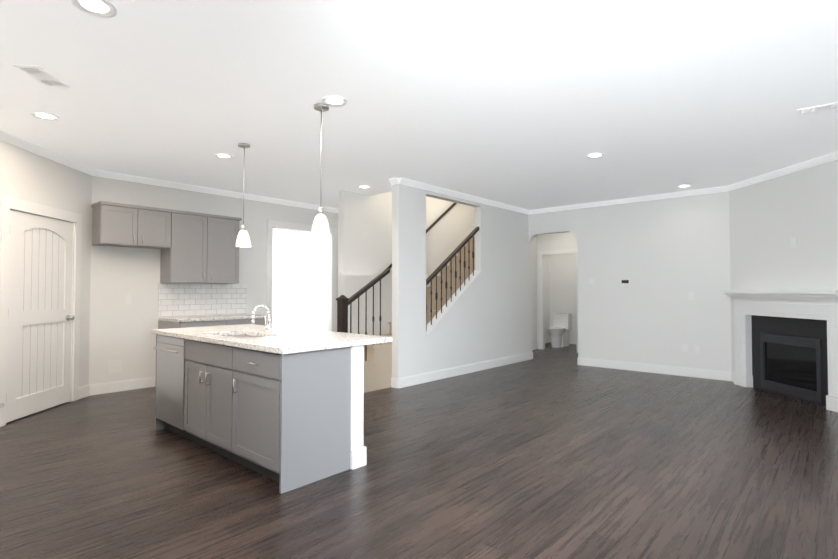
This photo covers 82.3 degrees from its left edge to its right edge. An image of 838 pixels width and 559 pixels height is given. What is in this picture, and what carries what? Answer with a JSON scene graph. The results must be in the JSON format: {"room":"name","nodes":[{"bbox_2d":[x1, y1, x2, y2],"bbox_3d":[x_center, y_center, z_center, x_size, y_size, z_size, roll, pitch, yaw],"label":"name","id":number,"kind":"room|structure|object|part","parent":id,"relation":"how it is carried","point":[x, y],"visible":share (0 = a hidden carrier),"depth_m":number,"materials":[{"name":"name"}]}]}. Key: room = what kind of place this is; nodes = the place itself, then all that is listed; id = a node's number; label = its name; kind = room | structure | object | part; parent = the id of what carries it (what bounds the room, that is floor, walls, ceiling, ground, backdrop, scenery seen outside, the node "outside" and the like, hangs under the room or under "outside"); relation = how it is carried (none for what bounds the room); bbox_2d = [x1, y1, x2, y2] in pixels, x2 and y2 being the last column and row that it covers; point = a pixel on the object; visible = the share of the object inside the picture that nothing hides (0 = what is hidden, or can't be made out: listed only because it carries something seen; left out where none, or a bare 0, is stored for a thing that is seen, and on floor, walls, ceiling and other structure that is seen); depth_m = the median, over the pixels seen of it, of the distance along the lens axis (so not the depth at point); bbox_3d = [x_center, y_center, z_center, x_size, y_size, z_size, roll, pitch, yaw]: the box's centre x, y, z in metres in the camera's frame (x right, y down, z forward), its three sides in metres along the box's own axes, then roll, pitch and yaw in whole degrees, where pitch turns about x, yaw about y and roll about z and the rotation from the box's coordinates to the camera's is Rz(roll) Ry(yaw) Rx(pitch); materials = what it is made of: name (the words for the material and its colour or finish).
{"room":"kitchen","nodes":[
{"label":"kitchen","id":0,"kind":"room"},
{"bbox_2d":[0,342,837,558],"bbox_3d":[0.269,1.473,6.735,10.020,0.100,11.720,-1,-2,42],"label":"floor","id":1,"kind":"structure","parent":0,"point":[549,451],"depth_m":3.20,"materials":[{"name":"brown wood"}]},
{"bbox_2d":[158,321,230,328],"bbox_3d":[-3.008,0.980,6.426,0.638,0.872,0.686,-1,-2,42],"label":"base cabinet","id":2,"kind":"object","parent":1,"relation":"on","point":[161,324],"depth_m":6.18,"materials":[{"name":"grey wood"}]},
{"bbox_2d":[159,313,267,320],"bbox_3d":[-2.812,0.528,6.639,0.643,0.039,1.266,-1,-2,42],"label":"countertop","id":3,"kind":"structure","parent":2,"relation":"on","point":[214,316],"depth_m":6.45,"materials":[{"name":"beige stone"}]},
{"bbox_2d":[231,317,267,325],"bbox_3d":[-2.637,0.990,6.846,0.637,0.872,0.669,-1,-2,42],"label":"base cabinet","id":4,"kind":"object","parent":1,"relation":"on","point":[258,320],"depth_m":6.75,"materials":[{"name":"grey wood"}]},
{"bbox_2d":[152,333,366,493],"bbox_3d":[-1.355,0.925,3.997,2.112,0.872,0.920,-1,-2,42],"label":"kitchen island","id":5,"kind":"object","parent":1,"relation":"on","point":[283,407],"depth_m":3.34,"materials":[{"name":"grey wood"}]},
{"bbox_2d":[153,334,192,430],"bbox_3d":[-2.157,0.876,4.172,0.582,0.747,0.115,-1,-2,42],"label":"dishwasher","id":6,"kind":"object","parent":5,"relation":"in","point":[170,349],"depth_m":4.14,"materials":[{"name":"silver metal"}]},
{"bbox_2d":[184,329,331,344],"bbox_3d":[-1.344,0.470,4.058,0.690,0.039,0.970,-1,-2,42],"label":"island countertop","id":7,"kind":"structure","parent":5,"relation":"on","point":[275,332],"depth_m":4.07,"materials":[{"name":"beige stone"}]},
{"bbox_2d":[220,333,259,336],"bbox_3d":[-1.454,0.581,3.932,0.710,0.213,0.390,-1,-2,42],"label":"sink","id":8,"kind":"object","parent":7,"relation":"in","point":[221,334],"depth_m":4.19,"materials":[{"name":"silver metal"}]},
{"bbox_2d":[252,305,271,332],"bbox_3d":[-1.355,0.336,4.090,0.107,0.229,0.189,-1,-2,42],"label":"faucet","id":9,"kind":"object","parent":7,"relation":"on","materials":[{"name":"silver metal"}]},
{"bbox_2d":[224,333,391,356],"bbox_3d":[-0.806,0.459,3.580,0.750,0.039,0.970,-1,-2,42],"label":"island countertop","id":10,"kind":"structure","parent":5,"relation":"on","point":[287,342],"depth_m":3.43,"materials":[{"name":"beige stone"}]},
{"bbox_2d":[336,203,478,392],"bbox_3d":[0.103,-0.193,7.545,1.092,3.268,4.165,-1,-2,42],"label":"stairs","id":11,"kind":"structure","parent":1,"relation":"on","point":[450,280],"depth_m":6.77,"materials":[{"name":"beige carpet"}]},
{"bbox_2d":[547,313,571,347],"bbox_3d":[3.135,1.145,10.818,0.380,0.740,0.680,-1,-2,42],"label":"toilet","id":12,"kind":"object","parent":1,"relation":"on","point":[558,331],"visible":1,"depth_m":10.82,"materials":[{"name":"ceramic"}]},
{"bbox_2d":[724,290,837,411],"bbox_3d":[4.320,0.762,5.711,0.232,1.275,1.640,0,-1,-3],"label":"fireplace","id":13,"kind":"object","parent":1,"relation":"on","point":[786,342],"visible":1,"depth_m":5.68,"materials":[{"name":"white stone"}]},
{"bbox_3d":[4.428,1.020,5.711,0.549,0.480,0.549,-1,-2,42],"label":"glass","id":14,"kind":"part","parent":13,"relation":"part of","materials":[{"name":"black glass"}]},
{"bbox_2d":[0,140,837,387],"bbox_3d":[0.231,-1.225,6.844,9.940,5.300,11.540,-1,-2,42],"label":"wall","id":15,"kind":"structure","parent":0,"point":[665,256],"depth_m":7.14,"materials":[{"name":"white paint"}]},
{"bbox_2d":[0,195,81,426],"bbox_3d":[-3.942,0.304,5.024,0.826,2.160,0.846,-1,-2,42],"label":"door frame","id":16,"kind":"structure","parent":15,"relation":"attached to","point":[8,204],"depth_m":4.80,"materials":[{"name":"white wood"}]},
{"bbox_2d":[91,201,170,248],"bbox_3d":[-3.594,-0.662,6.022,0.347,0.495,0.784,-1,-2,42],"label":"upper cabinet","id":17,"kind":"object","parent":15,"relation":"attached to","point":[113,224],"depth_m":5.86,"materials":[{"name":"grey wood"}]},
{"bbox_2d":[159,209,241,284],"bbox_3d":[-3.022,-0.422,6.662,0.347,0.945,0.940,-1,-2,42],"label":"upper cabinet","id":18,"kind":"object","parent":15,"relation":"attached to","point":[199,269],"depth_m":6.50,"materials":[{"name":"grey wood"}]},
{"bbox_2d":[158,282,246,317],"bbox_3d":[-3.055,0.285,6.864,0.009,0.458,1.260,-1,-2,42],"label":"backsplash","id":19,"kind":"structure","parent":15,"relation":"attached to","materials":[{"name":"tile"}]},
{"bbox_2d":[266,220,336,331],"bbox_3d":[-1.996,0.260,8.145,0.139,2.390,1.380,-1,-2,42],"label":"door frame","id":20,"kind":"structure","parent":15,"relation":"attached to","point":[331,239],"depth_m":8.54,"materials":[{"name":"white wood"}]},
{"bbox_2d":[79,343,734,398],"bbox_3d":[0.645,1.330,5.482,7.349,0.130,9.900,-1,-2,42],"label":"baseboard","id":21,"kind":"structure","parent":15,"relation":"attached to","point":[133,384],"depth_m":6.99,"materials":[{"name":"white wood"}]},
{"bbox_2d":[0,130,837,214],"bbox_3d":[0.130,-1.323,4.977,7.371,0.070,8.371,-1,-2,42],"label":"crown molding","id":22,"kind":"structure","parent":15,"relation":"attached to","point":[46,153],"depth_m":6.63,"materials":[{"name":"white wood"}]},
{"bbox_2d":[426,270,481,335],"bbox_3d":[0.501,0.318,7.204,0.144,0.965,1.350,-1,-2,42],"label":"stair trim","id":23,"kind":"structure","parent":15,"relation":"attached to","point":[445,309],"depth_m":7.16,"materials":[{"name":"white wood"}]},
{"bbox_2d":[539,249,577,352],"bbox_3d":[2.940,0.438,10.072,0.920,2.120,0.017,-1,-2,42],"label":"door frame","id":24,"kind":"structure","parent":15,"relation":"attached to","point":[567,251],"depth_m":10.31,"materials":[{"name":"white wood"}]},
{"bbox_2d":[620,279,630,285],"bbox_3d":[3.306,0.044,7.689,0.160,0.110,0.009,-1,-2,42],"label":"thermostat","id":25,"kind":"object","parent":15,"relation":"attached to","point":[624,284],"visible":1,"depth_m":7.69,"materials":[{"name":"white plastic"}]},
{"bbox_3d":[-3.933,0.904,4.875,0.808,1.029,0.816,-1,-2,42],"label":"pantry door","id":26,"kind":"structure","parent":15,"relation":"in","visible":0},
{"bbox_2d":[6,210,72,422],"bbox_3d":[-3.966,0.356,5.028,0.036,2.032,0.922,0,-1,-3],"label":"pantry door","id":27,"kind":"structure","parent":26,"relation":"attached to","point":[35,312],"depth_m":4.97,"materials":[{"name":"paint"}]},
{"bbox_2d":[21,228,58,396],"bbox_3d":[-3.959,0.317,5.029,0.002,1.710,0.502,0,-1,-3],"label":"groove","id":28,"kind":"object","parent":27,"relation":"attached to","point":[38,301],"visible":0.92,"depth_m":4.99,"materials":[{"name":"white wood"}]},
{"bbox_2d":[0,0,837,209],"bbox_3d":[0.269,-1.366,6.800,10.020,0.100,11.720,-1,-2,42],"label":"ceiling","id":29,"kind":"structure","parent":0,"point":[528,104],"depth_m":3.56,"materials":[{"name":"paint"}]},
{"bbox_2d":[13,65,69,86],"bbox_3d":[-2.577,-1.390,3.287,0.150,0.009,0.320,0,-1,-3],"label":"ceiling vent","id":30,"kind":"object","parent":29,"relation":"in","point":[41,75],"visible":0.98,"depth_m":3.26,"materials":[{"name":"white metal"}]},
{"bbox_2d":[30,111,59,120],"bbox_3d":[-3.147,-1.373,4.038,0.200,0.009,0.200,-1,-2,42],"label":"recessed light","id":31,"kind":"object","parent":29,"relation":"in","point":[56,118],"depth_m":4.04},
{"bbox_3d":[-3.147,-1.376,4.038,0.124,0.003,0.124,-1,-2,42],"label":"ceiling light lens","id":32,"kind":"part","parent":31,"relation":"part of","materials":[{"name":"white plastic"}]},
{"bbox_2d":[71,0,116,17],"bbox_3d":[-1.673,-1.409,2.473,0.200,0.009,0.200,-1,-2,42],"label":"recessed light","id":33,"kind":"object","parent":29,"relation":"in","point":[111,12],"depth_m":2.49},
{"bbox_3d":[-1.673,-1.412,2.473,0.124,0.003,0.124,-1,-2,42],"label":"ceiling light lens","id":34,"kind":"part","parent":33,"relation":"part of","materials":[{"name":"white plastic"}]},
{"bbox_2d":[214,153,232,158],"bbox_3d":[-2.131,-1.346,5.233,0.200,0.009,0.200,-1,-2,42],"label":"recessed light","id":35,"kind":"object","parent":29,"relation":"in","point":[217,156],"depth_m":5.24,"materials":[{"name":"white plastic"}]},
{"bbox_3d":[-2.131,-1.349,5.233,0.124,0.003,0.124,-1,-2,42],"label":"ceiling light lens","id":36,"kind":"part","parent":35,"relation":"part of","materials":[{"name":"white plastic"}]},
{"bbox_2d":[236,143,250,246],"bbox_3d":[-1.760,-0.846,4.817,0.146,1.029,0.146,-1,-2,42],"label":"pendant light","id":37,"kind":"object","parent":29,"relation":"hanging from","point":[243,238],"visible":1,"depth_m":4.78,"materials":[{"name":"white glass"}]},
{"bbox_3d":[-1.760,-0.414,4.807,0.146,0.165,0.146,-1,-2,42],"label":"lamp shade","id":38,"kind":"part","parent":37,"relation":"part of","materials":[{"name":"white glass"}]},
{"bbox_2d":[311,103,329,235],"bbox_3d":[-0.779,-0.868,3.813,0.146,1.029,0.146,-1,-2,42],"label":"pendant light","id":39,"kind":"object","parent":29,"relation":"hanging from","point":[320,226],"visible":0.98,"depth_m":3.78,"materials":[{"name":"white glass"}]},
{"bbox_3d":[-0.779,-0.436,3.804,0.146,0.165,0.146,-1,-2,42],"label":"lamp shade","id":40,"kind":"part","parent":39,"relation":"part of","materials":[{"name":"white glass"}]},
{"bbox_2d":[322,95,347,106],"bbox_3d":[-0.654,-1.381,3.715,0.200,0.009,0.200,-1,-2,42],"label":"recessed light","id":41,"kind":"object","parent":29,"relation":"in","point":[343,103],"depth_m":3.72,"materials":[{"name":"white plastic"}]},
{"bbox_3d":[-0.654,-1.384,3.715,0.124,0.003,0.124,-1,-2,42],"label":"ceiling light lens","id":42,"kind":"part","parent":41,"relation":"part of","materials":[{"name":"white plastic"}]},
{"bbox_2d":[357,185,370,188],"bbox_3d":[-0.777,-1.310,6.809,0.200,0.009,0.200,-1,-2,42],"label":"recessed light","id":43,"kind":"object","parent":29,"relation":"in","point":[369,187],"visible":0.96,"depth_m":6.83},
{"bbox_2d":[586,153,604,158],"bbox_3d":[1.919,-1.347,5.220,0.200,0.009,0.200,-1,-2,42],"label":"recessed light","id":44,"kind":"object","parent":29,"relation":"in","point":[589,157],"visible":0.98,"depth_m":5.24,"materials":[{"name":"white plastic"}]},
{"bbox_2d":[798,102,837,115],"bbox_3d":[3.248,-1.377,3.853,0.325,0.009,0.161,-1,-2,42],"label":"ceiling vent","id":45,"kind":"object","parent":29,"relation":"in","point":[819,108],"visible":1,"depth_m":3.87,"materials":[{"name":"white metal"}]}
]}

